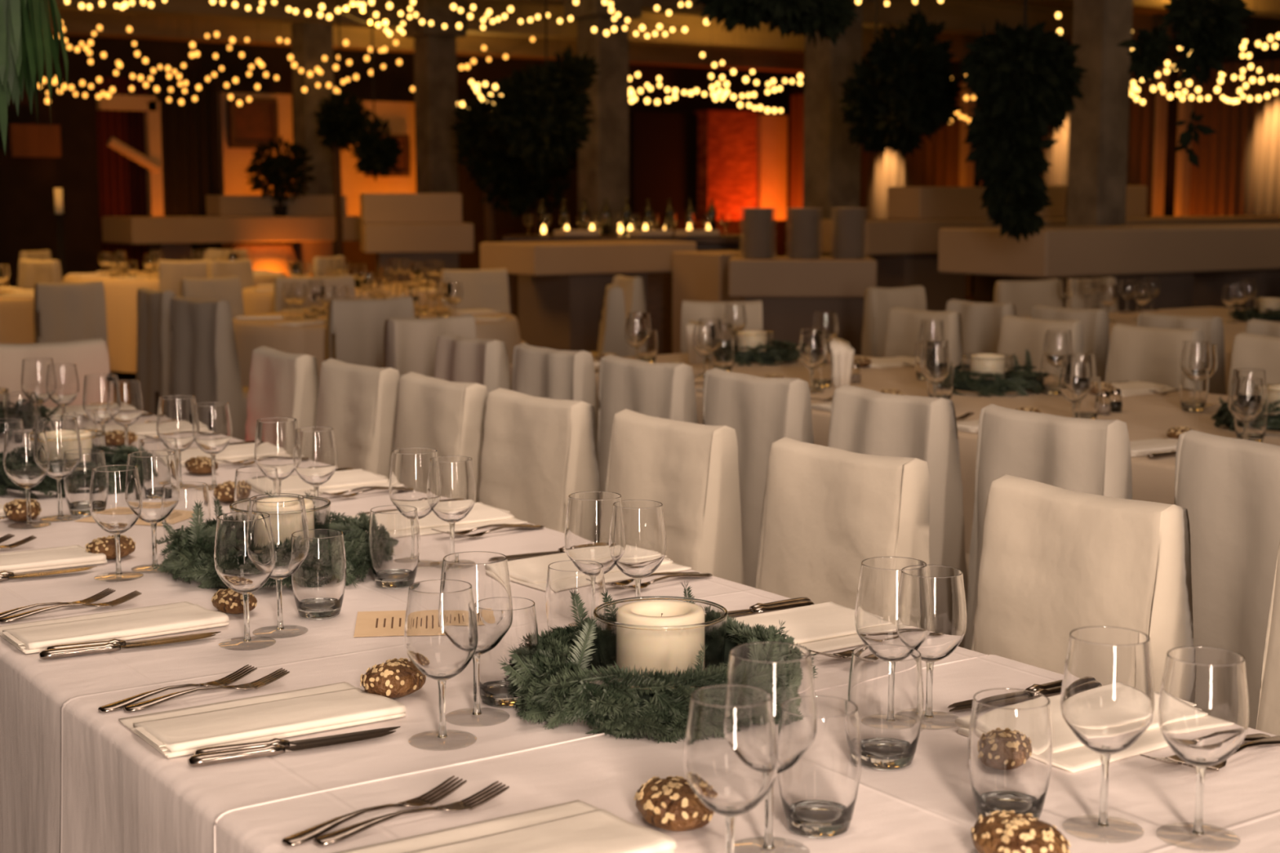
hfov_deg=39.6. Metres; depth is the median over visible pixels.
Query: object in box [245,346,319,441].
covered chair
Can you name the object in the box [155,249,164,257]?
wine glass
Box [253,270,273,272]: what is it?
folded napkin
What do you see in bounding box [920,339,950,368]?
bowl
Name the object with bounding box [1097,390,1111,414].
salt shaker
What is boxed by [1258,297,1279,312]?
pillar candle
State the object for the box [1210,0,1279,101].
string light
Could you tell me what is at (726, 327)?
water tumbler
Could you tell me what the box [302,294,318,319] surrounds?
water tumbler
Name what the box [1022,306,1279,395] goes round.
tablecloth
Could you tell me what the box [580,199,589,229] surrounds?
wine bottle
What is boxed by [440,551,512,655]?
bowl
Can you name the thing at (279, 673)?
fork
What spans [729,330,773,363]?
glass
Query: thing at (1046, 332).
wine glass
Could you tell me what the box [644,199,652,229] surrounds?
wine bottle
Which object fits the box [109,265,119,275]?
water tumbler
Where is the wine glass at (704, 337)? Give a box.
[693,324,716,377]
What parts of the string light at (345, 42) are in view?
bulb, bulb, bulb, bulb, bulb, bulb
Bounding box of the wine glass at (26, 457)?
[3,428,51,528]
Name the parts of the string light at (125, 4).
bulb, bulb, cord, bulb, bulb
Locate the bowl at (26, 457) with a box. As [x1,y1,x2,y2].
[3,428,49,488]
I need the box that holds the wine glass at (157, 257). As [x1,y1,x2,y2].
[153,253,164,277]
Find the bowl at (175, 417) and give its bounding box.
[156,395,195,452]
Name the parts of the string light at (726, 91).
bulb, bulb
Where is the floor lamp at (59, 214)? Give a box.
[49,187,68,279]
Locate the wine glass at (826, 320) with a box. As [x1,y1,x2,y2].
[813,311,836,340]
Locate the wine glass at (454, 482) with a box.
[429,455,476,568]
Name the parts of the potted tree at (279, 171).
pot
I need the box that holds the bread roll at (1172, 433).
[1166,426,1196,439]
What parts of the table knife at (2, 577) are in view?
handle, blade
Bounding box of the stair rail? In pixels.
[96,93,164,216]
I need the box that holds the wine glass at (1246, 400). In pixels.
[1227,377,1264,439]
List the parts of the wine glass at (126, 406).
stem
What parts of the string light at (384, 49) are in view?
bulb, bulb, bulb, bulb, bulb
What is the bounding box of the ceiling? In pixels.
[484,0,1168,35]
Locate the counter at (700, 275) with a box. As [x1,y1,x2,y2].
[672,250,776,353]
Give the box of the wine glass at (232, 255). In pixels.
[227,252,238,260]
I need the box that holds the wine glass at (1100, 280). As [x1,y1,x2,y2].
[1091,275,1106,307]
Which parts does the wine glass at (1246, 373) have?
stem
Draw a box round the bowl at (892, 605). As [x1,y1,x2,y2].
[854,556,929,649]
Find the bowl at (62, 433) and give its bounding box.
[35,416,81,479]
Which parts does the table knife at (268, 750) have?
handle, blade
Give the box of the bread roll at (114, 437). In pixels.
[100,430,137,445]
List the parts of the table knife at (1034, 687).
blade, handle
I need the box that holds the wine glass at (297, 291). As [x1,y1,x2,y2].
[289,283,306,319]
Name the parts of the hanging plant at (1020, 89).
hanging cord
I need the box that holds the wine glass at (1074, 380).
[1058,360,1090,417]
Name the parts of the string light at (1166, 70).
cord, bulb, bulb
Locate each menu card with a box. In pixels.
[74,515,162,525]
[353,610,405,636]
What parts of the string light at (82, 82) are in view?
bulb, bulb, bulb, bulb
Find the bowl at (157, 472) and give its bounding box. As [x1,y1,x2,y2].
[126,450,180,524]
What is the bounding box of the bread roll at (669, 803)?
[633,776,714,831]
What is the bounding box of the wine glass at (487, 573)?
[440,551,512,727]
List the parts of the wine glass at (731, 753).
stem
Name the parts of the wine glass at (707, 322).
stem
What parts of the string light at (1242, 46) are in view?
bulb, bulb, bulb, bulb, bulb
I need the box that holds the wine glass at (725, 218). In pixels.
[720,213,730,235]
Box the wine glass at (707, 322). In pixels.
[698,318,722,375]
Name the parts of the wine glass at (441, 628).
stem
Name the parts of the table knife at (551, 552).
blade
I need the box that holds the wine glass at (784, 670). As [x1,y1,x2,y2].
[725,641,817,849]
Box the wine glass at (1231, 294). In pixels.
[1222,285,1239,322]
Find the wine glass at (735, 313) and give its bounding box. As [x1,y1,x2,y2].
[724,303,746,345]
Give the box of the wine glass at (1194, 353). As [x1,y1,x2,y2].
[1179,340,1211,408]
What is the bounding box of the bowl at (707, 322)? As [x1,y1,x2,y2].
[698,318,722,352]
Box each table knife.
[0,566,96,576]
[0,568,92,582]
[39,634,215,659]
[44,631,221,650]
[187,440,254,448]
[187,730,395,767]
[192,726,400,755]
[228,442,254,444]
[335,467,352,470]
[506,546,564,557]
[506,548,565,559]
[704,597,810,617]
[704,600,814,618]
[947,679,1062,708]
[948,685,1062,711]
[1146,450,1176,458]
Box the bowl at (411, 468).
[388,447,438,519]
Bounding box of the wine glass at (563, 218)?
[559,213,568,226]
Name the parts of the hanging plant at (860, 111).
hanging cord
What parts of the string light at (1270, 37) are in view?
bulb, bulb, bulb, bulb, bulb, bulb, bulb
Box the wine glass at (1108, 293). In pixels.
[1100,284,1117,321]
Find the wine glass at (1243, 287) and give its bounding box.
[1231,283,1248,319]
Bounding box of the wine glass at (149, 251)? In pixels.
[146,249,157,272]
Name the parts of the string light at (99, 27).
bulb, bulb, bulb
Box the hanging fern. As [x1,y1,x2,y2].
[0,0,68,152]
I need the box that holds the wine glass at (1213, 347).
[1204,343,1217,406]
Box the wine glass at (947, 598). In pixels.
[902,564,966,729]
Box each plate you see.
[739,212,777,214]
[739,214,777,217]
[739,217,776,219]
[739,223,777,226]
[739,226,777,228]
[739,235,777,237]
[739,237,776,239]
[739,241,776,244]
[739,244,776,247]
[739,246,776,248]
[739,248,776,251]
[739,253,777,256]
[739,255,777,258]
[740,207,776,210]
[740,209,777,212]
[740,221,777,224]
[740,228,776,231]
[740,230,776,233]
[740,232,777,235]
[740,239,776,242]
[740,250,776,253]
[741,218,776,222]
[785,212,822,214]
[785,226,822,228]
[785,244,822,247]
[785,246,822,249]
[785,253,822,256]
[785,255,822,258]
[786,208,822,210]
[786,209,822,212]
[786,214,823,217]
[786,217,822,219]
[786,218,822,222]
[786,221,822,224]
[786,223,822,226]
[786,228,822,231]
[786,230,822,233]
[786,232,822,235]
[786,235,822,238]
[786,237,823,239]
[786,239,822,242]
[786,241,822,244]
[786,248,823,251]
[786,250,822,253]
[830,214,868,217]
[830,217,867,219]
[830,228,867,231]
[830,235,867,238]
[830,237,867,239]
[830,240,867,242]
[830,246,866,249]
[830,248,867,252]
[830,250,867,253]
[830,255,866,258]
[831,208,867,210]
[831,209,867,213]
[831,212,867,214]
[831,219,867,222]
[831,221,866,224]
[831,223,867,226]
[831,226,868,228]
[831,230,867,233]
[831,232,866,235]
[831,241,867,244]
[831,244,867,247]
[831,253,866,256]
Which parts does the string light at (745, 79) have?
bulb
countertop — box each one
[102,215,361,271]
[360,222,474,282]
[480,240,696,351]
[728,256,876,355]
[817,214,1279,311]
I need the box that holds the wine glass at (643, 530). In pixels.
[615,499,666,601]
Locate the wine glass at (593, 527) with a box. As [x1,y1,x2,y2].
[564,491,622,574]
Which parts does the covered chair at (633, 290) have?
seat, backrest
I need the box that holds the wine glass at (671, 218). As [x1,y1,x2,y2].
[666,213,676,235]
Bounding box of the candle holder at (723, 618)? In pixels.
[593,595,728,684]
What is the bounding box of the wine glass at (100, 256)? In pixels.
[97,252,106,275]
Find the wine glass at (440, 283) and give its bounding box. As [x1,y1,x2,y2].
[436,279,450,313]
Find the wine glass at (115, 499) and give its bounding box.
[88,464,143,582]
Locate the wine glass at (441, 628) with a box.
[404,579,477,751]
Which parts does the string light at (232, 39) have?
bulb, bulb, bulb, bulb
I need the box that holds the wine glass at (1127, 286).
[1119,278,1135,313]
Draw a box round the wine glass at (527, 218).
[523,213,533,235]
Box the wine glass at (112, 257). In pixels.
[107,253,117,276]
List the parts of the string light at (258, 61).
bulb, bulb, bulb, bulb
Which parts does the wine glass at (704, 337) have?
stem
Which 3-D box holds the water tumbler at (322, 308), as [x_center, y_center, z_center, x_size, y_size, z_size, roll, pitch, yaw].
[-1.658,-0.635,9.176,0.081,0.122,0.081,-6,9,-39]
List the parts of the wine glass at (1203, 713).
stem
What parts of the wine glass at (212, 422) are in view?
stem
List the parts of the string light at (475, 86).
bulb, bulb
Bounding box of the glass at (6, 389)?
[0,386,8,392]
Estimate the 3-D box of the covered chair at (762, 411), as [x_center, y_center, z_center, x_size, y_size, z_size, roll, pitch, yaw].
[0.402,0.307,4.665,0.460,0.914,0.378,-5,9,-34]
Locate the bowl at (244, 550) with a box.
[213,511,275,594]
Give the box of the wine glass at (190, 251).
[187,249,197,257]
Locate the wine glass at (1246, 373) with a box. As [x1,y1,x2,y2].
[1231,368,1266,439]
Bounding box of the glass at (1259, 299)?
[1253,297,1279,321]
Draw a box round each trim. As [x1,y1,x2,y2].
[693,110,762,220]
[756,114,787,219]
[959,81,975,296]
[1151,66,1168,216]
[1173,67,1194,216]
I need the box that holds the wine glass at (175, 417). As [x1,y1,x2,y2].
[156,395,195,482]
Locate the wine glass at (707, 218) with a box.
[702,213,712,229]
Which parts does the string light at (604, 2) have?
bulb, bulb, bulb, bulb, bulb, bulb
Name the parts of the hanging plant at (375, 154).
hanging cord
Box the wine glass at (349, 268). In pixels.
[344,263,356,292]
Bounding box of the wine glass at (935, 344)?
[920,339,950,397]
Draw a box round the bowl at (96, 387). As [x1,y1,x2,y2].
[82,373,118,424]
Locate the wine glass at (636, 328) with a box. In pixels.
[624,317,647,359]
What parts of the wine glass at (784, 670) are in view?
stem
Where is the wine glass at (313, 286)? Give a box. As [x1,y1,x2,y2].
[306,280,322,294]
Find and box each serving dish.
[553,229,599,236]
[627,229,672,236]
[675,229,719,236]
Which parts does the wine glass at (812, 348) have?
stem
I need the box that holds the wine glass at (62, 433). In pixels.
[35,416,81,522]
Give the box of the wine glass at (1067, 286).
[1059,277,1075,307]
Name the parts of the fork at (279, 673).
handle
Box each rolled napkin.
[685,320,703,363]
[830,337,854,386]
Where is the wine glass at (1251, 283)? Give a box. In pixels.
[1241,278,1257,309]
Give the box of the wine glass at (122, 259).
[115,253,127,277]
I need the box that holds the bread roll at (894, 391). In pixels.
[879,388,905,395]
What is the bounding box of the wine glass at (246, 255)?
[242,251,253,262]
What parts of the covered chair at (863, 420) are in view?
seat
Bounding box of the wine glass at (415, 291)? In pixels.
[403,284,418,306]
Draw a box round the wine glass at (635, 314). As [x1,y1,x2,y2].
[628,311,651,359]
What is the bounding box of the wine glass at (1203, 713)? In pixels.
[1155,646,1248,851]
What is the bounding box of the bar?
[502,234,744,355]
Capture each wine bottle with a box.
[537,199,546,235]
[560,199,568,229]
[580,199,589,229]
[601,199,610,235]
[622,199,631,235]
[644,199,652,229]
[665,199,674,235]
[685,199,694,229]
[707,199,716,229]
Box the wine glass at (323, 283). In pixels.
[312,279,324,285]
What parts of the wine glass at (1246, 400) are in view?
stem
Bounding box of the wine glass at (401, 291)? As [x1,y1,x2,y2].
[395,285,412,297]
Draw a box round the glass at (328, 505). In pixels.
[229,495,330,528]
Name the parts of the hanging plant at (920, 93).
hanging cord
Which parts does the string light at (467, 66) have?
bulb, bulb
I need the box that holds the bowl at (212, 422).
[193,401,232,454]
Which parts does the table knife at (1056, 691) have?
blade, handle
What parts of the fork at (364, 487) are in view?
handle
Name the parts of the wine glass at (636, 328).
stem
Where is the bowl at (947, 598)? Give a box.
[902,564,966,662]
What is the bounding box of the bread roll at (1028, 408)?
[1014,406,1041,413]
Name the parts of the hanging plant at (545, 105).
hanging cord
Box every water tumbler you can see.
[0,417,23,452]
[3,391,37,428]
[61,411,97,444]
[62,448,106,515]
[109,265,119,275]
[119,265,126,274]
[126,260,137,276]
[137,437,179,476]
[142,262,153,272]
[162,481,210,553]
[179,257,189,261]
[213,257,222,260]
[234,466,279,510]
[290,528,346,619]
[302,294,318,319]
[309,271,321,277]
[311,291,326,315]
[326,267,338,276]
[348,296,359,298]
[360,289,375,298]
[361,271,374,289]
[368,505,420,588]
[380,266,391,279]
[409,276,422,288]
[413,295,420,318]
[417,289,429,314]
[422,268,429,286]
[434,292,450,317]
[472,596,538,707]
[545,560,605,639]
[637,329,657,363]
[711,337,734,372]
[721,323,733,337]
[777,696,861,838]
[808,348,834,387]
[825,332,831,348]
[848,644,924,770]
[914,342,926,380]
[926,361,954,399]
[968,688,1053,819]
[1040,353,1066,395]
[1071,376,1101,419]
[1178,367,1208,412]
[1234,394,1268,442]
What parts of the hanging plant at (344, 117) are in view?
hanging cord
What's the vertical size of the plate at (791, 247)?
0.016 m
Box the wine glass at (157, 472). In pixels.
[126,450,180,573]
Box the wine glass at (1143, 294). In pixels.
[1134,283,1151,319]
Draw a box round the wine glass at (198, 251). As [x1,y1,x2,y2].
[196,249,206,253]
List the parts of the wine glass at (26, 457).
stem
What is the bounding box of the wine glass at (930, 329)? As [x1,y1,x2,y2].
[918,319,944,342]
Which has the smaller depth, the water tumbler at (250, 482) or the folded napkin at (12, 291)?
the water tumbler at (250, 482)
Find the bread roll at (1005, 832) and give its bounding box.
[970,810,1071,852]
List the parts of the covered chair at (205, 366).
seat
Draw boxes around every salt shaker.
[850,362,861,383]
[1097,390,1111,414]
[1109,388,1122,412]
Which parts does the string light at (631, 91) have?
bulb, bulb, bulb, bulb, bulb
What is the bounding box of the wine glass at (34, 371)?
[21,357,53,417]
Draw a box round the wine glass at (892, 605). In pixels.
[854,556,929,730]
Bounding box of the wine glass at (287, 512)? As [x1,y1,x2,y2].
[248,493,309,638]
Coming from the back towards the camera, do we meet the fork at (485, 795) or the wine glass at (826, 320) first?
the wine glass at (826, 320)
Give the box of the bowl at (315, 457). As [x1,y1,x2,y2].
[293,426,337,486]
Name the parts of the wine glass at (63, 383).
stem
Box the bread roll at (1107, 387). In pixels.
[1101,382,1115,392]
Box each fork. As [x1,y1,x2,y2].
[0,533,14,542]
[0,535,36,548]
[0,587,115,618]
[0,590,142,622]
[97,664,257,712]
[123,667,289,711]
[134,433,158,438]
[141,413,154,415]
[215,457,254,464]
[222,460,255,465]
[281,775,466,846]
[310,486,388,496]
[313,781,509,845]
[322,487,388,497]
[431,524,532,535]
[446,524,544,537]
[604,571,699,586]
[607,573,712,589]
[810,395,833,400]
[810,648,853,658]
[833,654,851,660]
[955,412,974,419]
[1139,733,1271,764]
[1149,389,1178,394]
[1175,736,1279,771]
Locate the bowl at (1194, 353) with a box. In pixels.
[1179,340,1211,372]
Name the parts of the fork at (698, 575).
handle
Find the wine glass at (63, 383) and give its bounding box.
[47,363,79,413]
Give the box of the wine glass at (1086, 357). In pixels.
[1065,352,1096,417]
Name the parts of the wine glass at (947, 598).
stem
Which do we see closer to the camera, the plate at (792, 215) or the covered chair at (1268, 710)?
the covered chair at (1268, 710)
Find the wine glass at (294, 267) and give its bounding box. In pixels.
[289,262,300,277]
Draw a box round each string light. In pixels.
[22,75,133,103]
[53,7,106,64]
[64,0,166,9]
[113,27,183,104]
[127,22,200,101]
[189,26,248,58]
[205,21,278,106]
[210,0,374,19]
[277,36,351,76]
[302,27,414,93]
[319,0,424,36]
[429,0,513,29]
[456,36,534,70]
[457,79,502,108]
[519,0,578,23]
[591,0,687,38]
[628,71,706,104]
[654,0,715,24]
[700,20,735,101]
[731,69,802,99]
[737,26,782,113]
[855,0,1062,34]
[929,0,975,123]
[1129,78,1210,104]
[1130,35,1191,81]
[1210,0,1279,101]
[1214,39,1261,103]
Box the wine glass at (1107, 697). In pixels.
[1060,626,1154,843]
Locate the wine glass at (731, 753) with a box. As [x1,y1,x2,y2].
[683,684,777,852]
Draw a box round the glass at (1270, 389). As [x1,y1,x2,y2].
[1266,383,1279,391]
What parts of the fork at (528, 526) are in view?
handle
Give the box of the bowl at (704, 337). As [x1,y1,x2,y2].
[693,324,716,356]
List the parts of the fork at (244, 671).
handle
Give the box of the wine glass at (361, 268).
[355,263,366,291]
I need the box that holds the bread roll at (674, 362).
[664,360,684,364]
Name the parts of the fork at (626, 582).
handle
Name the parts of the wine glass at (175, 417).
stem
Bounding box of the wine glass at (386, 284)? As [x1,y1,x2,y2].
[377,278,391,298]
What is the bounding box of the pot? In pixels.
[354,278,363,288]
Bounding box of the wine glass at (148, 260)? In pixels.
[142,253,154,277]
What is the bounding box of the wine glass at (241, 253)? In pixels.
[239,251,243,259]
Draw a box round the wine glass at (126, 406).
[109,379,143,446]
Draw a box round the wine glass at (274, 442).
[253,417,297,493]
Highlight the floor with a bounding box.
[110,292,973,380]
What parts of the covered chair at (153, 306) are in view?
leg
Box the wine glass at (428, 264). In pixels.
[426,260,434,279]
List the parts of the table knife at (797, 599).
blade, handle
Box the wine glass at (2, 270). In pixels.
[0,266,6,294]
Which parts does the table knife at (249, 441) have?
handle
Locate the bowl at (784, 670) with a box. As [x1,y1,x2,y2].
[725,641,817,773]
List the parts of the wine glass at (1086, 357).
stem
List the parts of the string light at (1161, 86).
bulb, bulb, bulb, bulb, bulb, bulb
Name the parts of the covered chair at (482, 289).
backrest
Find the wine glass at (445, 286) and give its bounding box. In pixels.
[443,281,456,315]
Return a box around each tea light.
[538,225,548,235]
[562,225,571,229]
[589,223,596,229]
[616,225,622,235]
[625,224,635,235]
[640,223,649,229]
[684,226,693,229]
[703,226,713,229]
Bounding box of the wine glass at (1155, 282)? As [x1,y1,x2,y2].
[1144,276,1160,311]
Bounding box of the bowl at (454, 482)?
[431,455,476,523]
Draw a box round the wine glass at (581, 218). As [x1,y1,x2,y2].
[577,213,586,229]
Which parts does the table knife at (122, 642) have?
handle, blade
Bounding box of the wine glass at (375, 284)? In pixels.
[366,278,382,298]
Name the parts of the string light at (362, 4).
bulb, cord, bulb, bulb, bulb, bulb, bulb, bulb, bulb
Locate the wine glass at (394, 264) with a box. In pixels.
[389,258,399,284]
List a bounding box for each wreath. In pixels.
[0,400,61,418]
[0,442,138,498]
[150,488,373,589]
[497,582,819,743]
[706,330,799,366]
[952,348,1043,397]
[1211,397,1279,435]
[1228,305,1279,321]
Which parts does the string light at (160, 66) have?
bulb, bulb, bulb, bulb, bulb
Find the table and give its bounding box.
[231,244,297,276]
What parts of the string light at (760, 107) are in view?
bulb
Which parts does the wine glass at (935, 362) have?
stem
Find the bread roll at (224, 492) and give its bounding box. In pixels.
[213,480,235,502]
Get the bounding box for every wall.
[0,34,788,292]
[786,15,1279,293]
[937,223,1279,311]
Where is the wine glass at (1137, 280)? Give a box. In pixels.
[1129,277,1146,311]
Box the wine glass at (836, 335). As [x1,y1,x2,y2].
[834,314,838,337]
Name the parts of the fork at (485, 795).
handle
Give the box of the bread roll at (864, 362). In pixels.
[853,356,871,367]
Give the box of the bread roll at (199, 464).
[183,456,217,474]
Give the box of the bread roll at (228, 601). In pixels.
[211,588,257,613]
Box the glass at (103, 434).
[79,428,105,453]
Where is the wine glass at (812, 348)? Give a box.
[799,334,825,393]
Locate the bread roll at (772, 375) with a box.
[764,373,784,377]
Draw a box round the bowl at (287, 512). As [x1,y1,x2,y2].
[248,493,309,579]
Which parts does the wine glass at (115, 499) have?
stem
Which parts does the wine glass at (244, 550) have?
stem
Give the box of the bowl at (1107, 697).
[1060,626,1154,755]
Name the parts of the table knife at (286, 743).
handle, blade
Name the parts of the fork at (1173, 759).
handle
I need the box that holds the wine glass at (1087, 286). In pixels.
[1079,276,1095,309]
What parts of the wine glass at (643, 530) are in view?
stem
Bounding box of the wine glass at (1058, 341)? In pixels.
[1044,328,1072,355]
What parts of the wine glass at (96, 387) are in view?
stem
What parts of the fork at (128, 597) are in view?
handle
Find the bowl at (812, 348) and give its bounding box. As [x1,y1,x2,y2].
[799,334,825,369]
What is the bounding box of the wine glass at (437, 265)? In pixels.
[431,260,444,279]
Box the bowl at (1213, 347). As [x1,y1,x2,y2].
[1208,343,1217,377]
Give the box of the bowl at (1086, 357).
[1065,352,1096,393]
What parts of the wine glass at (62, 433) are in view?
stem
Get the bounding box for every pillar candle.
[79,429,92,448]
[247,497,314,529]
[616,600,704,689]
[737,330,766,351]
[969,353,1004,379]
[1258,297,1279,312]
[1266,384,1279,415]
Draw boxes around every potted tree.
[244,135,315,216]
[315,125,349,256]
[448,97,545,242]
[517,124,577,234]
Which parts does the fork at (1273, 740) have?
handle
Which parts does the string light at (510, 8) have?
bulb, bulb, bulb, bulb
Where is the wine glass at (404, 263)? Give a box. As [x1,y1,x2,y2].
[400,258,410,284]
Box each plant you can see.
[312,0,373,152]
[350,4,403,182]
[486,0,601,175]
[693,0,858,47]
[836,0,925,159]
[862,0,964,148]
[957,0,1088,242]
[1116,0,1256,168]
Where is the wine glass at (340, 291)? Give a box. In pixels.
[334,285,348,298]
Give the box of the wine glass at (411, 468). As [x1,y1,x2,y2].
[388,447,439,568]
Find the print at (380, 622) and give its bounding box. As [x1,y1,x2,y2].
[375,617,401,628]
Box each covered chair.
[0,337,109,407]
[17,249,51,288]
[17,258,62,289]
[33,280,110,373]
[136,287,175,415]
[158,259,208,296]
[169,295,248,440]
[179,275,244,319]
[206,248,248,260]
[207,258,254,290]
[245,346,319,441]
[273,275,355,312]
[311,255,344,276]
[315,358,399,479]
[326,295,414,368]
[382,314,476,377]
[392,371,488,502]
[434,333,511,393]
[440,267,525,343]
[477,387,600,533]
[511,342,599,440]
[588,275,645,359]
[596,283,628,356]
[597,354,697,491]
[604,408,744,584]
[680,299,763,353]
[702,367,813,587]
[755,436,929,609]
[827,384,969,648]
[862,284,926,357]
[884,306,963,365]
[945,298,1016,364]
[964,404,1132,649]
[970,474,1193,693]
[993,278,1063,316]
[996,315,1084,373]
[1031,304,1109,382]
[1065,276,1118,311]
[1105,323,1204,389]
[1137,311,1226,395]
[1174,429,1279,728]
[1227,332,1279,395]
[1244,318,1279,337]
[1255,542,1279,736]
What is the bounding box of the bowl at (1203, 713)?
[1157,646,1248,767]
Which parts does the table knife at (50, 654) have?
handle, blade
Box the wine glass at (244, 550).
[213,511,275,650]
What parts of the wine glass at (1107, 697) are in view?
stem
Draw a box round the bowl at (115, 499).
[88,464,142,534]
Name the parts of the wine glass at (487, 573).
stem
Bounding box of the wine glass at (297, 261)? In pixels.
[288,260,300,271]
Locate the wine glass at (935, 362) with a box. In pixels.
[921,346,950,397]
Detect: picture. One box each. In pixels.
[226,97,279,148]
[364,133,410,176]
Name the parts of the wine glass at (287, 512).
stem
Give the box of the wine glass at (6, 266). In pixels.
[0,264,9,293]
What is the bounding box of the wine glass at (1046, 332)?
[1042,332,1046,354]
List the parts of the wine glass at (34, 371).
stem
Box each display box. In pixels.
[205,195,346,216]
[360,193,462,223]
[887,186,1066,219]
[1046,185,1146,217]
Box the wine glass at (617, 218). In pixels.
[613,213,622,235]
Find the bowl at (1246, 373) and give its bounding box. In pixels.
[1231,368,1266,406]
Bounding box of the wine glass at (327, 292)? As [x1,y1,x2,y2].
[320,285,334,307]
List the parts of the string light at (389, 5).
bulb, bulb, bulb, bulb, bulb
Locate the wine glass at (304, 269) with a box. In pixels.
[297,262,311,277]
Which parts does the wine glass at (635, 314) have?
stem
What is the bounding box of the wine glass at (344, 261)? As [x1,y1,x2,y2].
[337,258,347,275]
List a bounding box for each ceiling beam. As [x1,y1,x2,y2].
[29,8,804,72]
[48,0,980,62]
[491,0,1172,42]
[1133,0,1279,18]
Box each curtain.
[94,76,147,271]
[149,66,222,251]
[789,93,804,248]
[859,82,961,218]
[980,110,1070,186]
[1126,71,1156,216]
[1188,59,1279,216]
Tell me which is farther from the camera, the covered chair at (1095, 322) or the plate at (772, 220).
the plate at (772, 220)
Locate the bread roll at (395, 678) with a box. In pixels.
[360,657,426,698]
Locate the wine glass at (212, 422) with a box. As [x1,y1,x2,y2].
[193,401,232,490]
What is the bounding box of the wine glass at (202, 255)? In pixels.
[197,253,207,259]
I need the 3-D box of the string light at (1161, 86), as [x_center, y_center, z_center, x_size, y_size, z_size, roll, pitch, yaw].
[4.618,-3.534,15.550,0.772,1.407,0.965,2,8,15]
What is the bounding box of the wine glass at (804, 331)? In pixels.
[799,328,826,390]
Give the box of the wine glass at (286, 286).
[282,282,297,319]
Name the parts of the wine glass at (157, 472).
stem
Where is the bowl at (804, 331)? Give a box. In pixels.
[799,328,826,354]
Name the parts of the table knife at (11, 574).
handle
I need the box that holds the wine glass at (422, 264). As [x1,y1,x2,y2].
[414,262,424,288]
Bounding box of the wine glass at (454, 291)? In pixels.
[446,282,462,315]
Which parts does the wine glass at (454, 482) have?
stem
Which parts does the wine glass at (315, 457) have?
stem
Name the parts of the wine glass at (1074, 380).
stem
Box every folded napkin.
[0,286,22,290]
[0,293,34,297]
[0,504,5,516]
[0,545,106,573]
[0,601,229,653]
[11,289,34,293]
[43,404,147,417]
[67,273,101,275]
[72,275,109,277]
[96,271,127,272]
[97,422,157,439]
[115,275,147,279]
[118,682,405,758]
[180,443,254,466]
[235,315,283,319]
[249,288,273,291]
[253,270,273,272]
[253,271,283,274]
[257,284,274,286]
[274,320,327,325]
[280,468,389,495]
[282,309,327,313]
[334,800,676,852]
[348,502,527,535]
[448,309,499,314]
[471,315,506,320]
[507,552,691,591]
[593,360,599,366]
[694,386,703,392]
[732,601,864,654]
[811,402,831,411]
[853,355,915,368]
[955,691,1168,773]
[956,419,978,432]
[1111,381,1178,395]
[1129,438,1177,456]
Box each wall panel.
[6,124,61,157]
[217,92,293,195]
[339,100,416,215]
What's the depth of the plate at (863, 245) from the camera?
11.04 m
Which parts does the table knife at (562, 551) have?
blade, handle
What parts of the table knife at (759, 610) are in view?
blade, handle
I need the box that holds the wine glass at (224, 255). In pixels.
[222,249,231,260]
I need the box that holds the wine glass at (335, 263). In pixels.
[329,258,342,273]
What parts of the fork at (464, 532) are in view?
handle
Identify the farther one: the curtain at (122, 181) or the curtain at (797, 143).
the curtain at (797, 143)
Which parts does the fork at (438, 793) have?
handle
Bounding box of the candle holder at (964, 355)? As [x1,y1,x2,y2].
[961,353,1013,391]
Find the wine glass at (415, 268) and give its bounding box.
[408,262,422,284]
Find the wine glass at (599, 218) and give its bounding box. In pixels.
[595,213,604,235]
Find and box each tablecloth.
[0,279,8,287]
[0,288,34,343]
[0,414,985,852]
[62,271,287,373]
[213,654,1279,852]
[232,309,521,386]
[241,282,435,315]
[508,352,1279,554]
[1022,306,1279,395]
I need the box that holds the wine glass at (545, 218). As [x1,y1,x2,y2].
[541,213,551,235]
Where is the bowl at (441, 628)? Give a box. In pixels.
[404,579,477,680]
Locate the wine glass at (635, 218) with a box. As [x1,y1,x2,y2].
[631,213,640,229]
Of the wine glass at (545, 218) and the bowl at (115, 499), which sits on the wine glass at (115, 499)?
the bowl at (115, 499)
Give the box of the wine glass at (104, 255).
[102,252,111,275]
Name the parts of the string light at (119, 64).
bulb, bulb, bulb, bulb, bulb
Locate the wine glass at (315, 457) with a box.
[293,426,337,524]
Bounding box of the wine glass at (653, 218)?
[648,213,658,229]
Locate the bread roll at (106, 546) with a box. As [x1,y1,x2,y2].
[84,534,135,559]
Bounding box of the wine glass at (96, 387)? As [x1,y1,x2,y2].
[82,373,118,453]
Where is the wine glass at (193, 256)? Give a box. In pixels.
[189,253,200,261]
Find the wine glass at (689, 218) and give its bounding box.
[684,213,694,229]
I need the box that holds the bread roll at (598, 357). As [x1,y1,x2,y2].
[596,352,618,360]
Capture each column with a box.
[291,22,336,256]
[402,0,466,269]
[564,0,641,234]
[803,0,875,256]
[1066,0,1133,226]
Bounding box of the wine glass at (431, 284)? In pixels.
[425,279,439,314]
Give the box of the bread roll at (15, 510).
[3,498,41,521]
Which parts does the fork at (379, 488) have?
handle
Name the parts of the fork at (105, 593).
handle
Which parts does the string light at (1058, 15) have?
bulb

